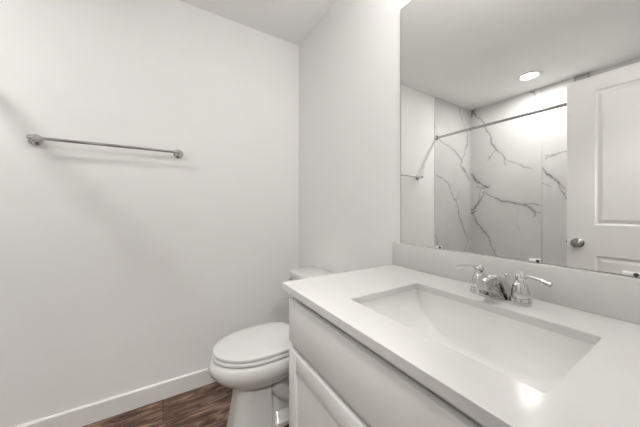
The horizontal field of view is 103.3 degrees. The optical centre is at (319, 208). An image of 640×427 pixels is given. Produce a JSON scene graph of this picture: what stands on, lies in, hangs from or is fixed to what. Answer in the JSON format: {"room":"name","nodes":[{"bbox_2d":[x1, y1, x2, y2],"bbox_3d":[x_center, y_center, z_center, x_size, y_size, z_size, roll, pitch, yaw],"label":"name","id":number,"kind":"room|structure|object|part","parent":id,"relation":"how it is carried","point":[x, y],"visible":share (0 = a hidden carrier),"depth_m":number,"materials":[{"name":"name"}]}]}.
{"room":"bathroom","nodes":[
{"label":"bathroom","id":0,"kind":"room"},
{"bbox_2d":[0,0,298,426],"bbox_3d":[-1.274,-0.074,1.390,2.737,2.440,0.100,0,0,-32],"label":"wall","id":1,"kind":"structure","parent":0,"point":[122,270],"depth_m":1.45,"materials":[{"name":"paint"}]},
{"bbox_2d":[26,134,182,158],"bbox_3d":[-1.123,-0.338,1.381,0.671,0.057,0.072,0,0,-32],"label":"towel bar","id":2,"kind":"object","parent":1,"relation":"attached to","point":[34,139],"visible":1,"depth_m":1.31,"materials":[{"name":"silver metal"}]},
{"bbox_2d":[15,368,215,426],"bbox_3d":[-0.914,1.095,1.544,1.761,0.100,0.014,0,0,-32],"label":"baseboard","id":3,"kind":"structure","parent":1,"relation":"attached to","point":[88,414],"depth_m":1.42,"materials":[{"name":"paint"}]},
{"bbox_2d":[83,382,288,426],"bbox_3d":[-0.434,1.176,0.028,2.737,0.060,3.300,0,0,-32],"label":"floor","id":4,"kind":"structure","parent":0,"point":[208,405],"depth_m":1.42,"materials":[{"name":"brown wood"}]},
{"bbox_2d":[208,266,333,426],"bbox_3d":[-0.238,0.771,1.417,0.712,0.749,0.398,0,0,-32],"label":"toilet","id":5,"kind":"object","parent":4,"relation":"on","point":[253,362],"visible":0.56,"depth_m":1.27,"materials":[{"name":"ceramic"}]},
{"bbox_3d":[-0.253,0.833,1.419,0.688,0.162,0.364,0,0,-32],"label":"bowl","id":6,"kind":"part","parent":5,"relation":"part of","materials":[{"name":"white ceramic"}]},
{"bbox_3d":[-0.338,0.738,1.367,0.456,0.016,0.348,0,0,-32],"label":"seat","id":7,"kind":"part","parent":5,"relation":"part of","materials":[{"name":"plastic"}]},
{"bbox_3d":[-0.336,0.715,1.369,0.452,0.020,0.340,0,0,-32],"label":"lid","id":8,"kind":"part","parent":5,"relation":"part of","materials":[{"name":"plastic"}]},
{"bbox_3d":[-0.023,0.413,1.550,0.208,0.033,0.398,0,0,-32],"label":"tank lid","id":9,"kind":"part","parent":5,"relation":"part of","materials":[{"name":"white ceramic"}]},
{"bbox_2d":[289,297,484,426],"bbox_3d":[0.360,0.711,0.632,0.544,0.867,0.920,0,0,-32],"label":"vanity cabinet","id":10,"kind":"object","parent":4,"relation":"on","point":[336,380],"visible":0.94,"depth_m":0.60,"materials":[{"name":"paint"}]},
{"bbox_3d":[0.017,0.754,0.689,0.010,0.451,0.338,0,0,-32],"label":"door panel","id":11,"kind":"part","parent":10,"relation":"part of","materials":[{"name":"paint"}]},
{"bbox_3d":[0.015,0.754,0.688,0.016,0.553,0.440,0,0,-32],"label":"door","id":12,"kind":"part","parent":10,"relation":"part of","materials":[{"name":"paint"}]},
{"bbox_2d":[282,242,639,426],"bbox_3d":[0.351,0.216,0.629,0.566,0.120,0.928,0,0,-32],"label":"countertop","id":13,"kind":"structure","parent":10,"relation":"on","point":[599,309],"depth_m":0.55,"materials":[{"name":"white stone"}]},
{"bbox_2d":[360,289,594,392],"bbox_3d":[0.323,0.343,0.611,0.326,0.132,0.470,0,0,-32],"label":"sink basin","id":14,"kind":"object","parent":13,"relation":"in","point":[538,358],"visible":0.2,"depth_m":0.67,"materials":[{"name":"ceramic"}]},
{"bbox_2d":[456,264,552,306],"bbox_3d":[0.506,0.212,0.721,0.160,0.088,0.191,0,0,8],"label":"faucet","id":15,"kind":"object","parent":13,"relation":"on","point":[491,286],"visible":1,"depth_m":0.68,"materials":[{"name":"silver metal"}]},
{"bbox_3d":[0.463,0.184,0.795,0.015,0.020,0.064,0,0,-37],"label":"lever","id":16,"kind":"part","parent":15,"relation":"part of","materials":[{"name":"silver metal"}]},
{"bbox_3d":[0.482,0.223,0.767,0.049,0.067,0.049,0,0,-32],"label":"handle","id":17,"kind":"part","parent":15,"relation":"part of","materials":[{"name":"silver metal"}]},
{"bbox_3d":[0.490,0.216,0.711,0.150,0.071,0.050,0,0,-32],"label":"spout","id":18,"kind":"part","parent":15,"relation":"part of","materials":[{"name":"silver metal"}]},
{"bbox_3d":[0.510,0.253,0.723,0.045,0.006,0.144,0,0,-32],"label":"deck plate","id":19,"kind":"part","parent":15,"relation":"part of","materials":[{"name":"silver metal"}]},
{"bbox_3d":[0.537,0.223,0.678,0.049,0.067,0.049,0,0,-32],"label":"handle","id":20,"kind":"part","parent":15,"relation":"part of","materials":[{"name":"silver metal"}]},
{"bbox_3d":[0.554,0.184,0.648,0.015,0.020,0.064,0,0,-26],"label":"lever","id":21,"kind":"part","parent":15,"relation":"part of","materials":[{"name":"silver metal"}]},
{"bbox_2d":[179,0,335,45],"bbox_3d":[-0.434,-1.324,0.028,2.737,0.060,3.300,0,0,-32],"label":"ceiling","id":22,"kind":"structure","parent":0,"point":[291,21],"depth_m":1.68,"materials":[{"name":"white paint"}]},
{"bbox_2d":[299,0,639,277],"bbox_3d":[0.714,-0.074,0.677,0.100,2.440,3.200,0,0,-32],"label":"wall","id":23,"kind":"structure","parent":0,"point":[350,61],"depth_m":1.46,"materials":[{"name":"paint"}]},
{"bbox_2d":[392,242,639,324],"bbox_3d":[0.584,0.206,0.772,0.020,0.100,0.928,0,0,-32],"label":"backsplash","id":24,"kind":"structure","parent":23,"relation":"attached to","point":[615,296],"depth_m":0.68,"materials":[{"name":"white stone"}]},
{"bbox_2d":[401,0,639,276],"bbox_3d":[0.594,-0.371,0.764,0.012,1.051,0.885,0,0,-32],"label":"mirror","id":25,"kind":"object","parent":23,"relation":"attached to","point":[520,119],"visible":1,"depth_m":0.75,"materials":[{"name":"silver mirror"}]}
]}

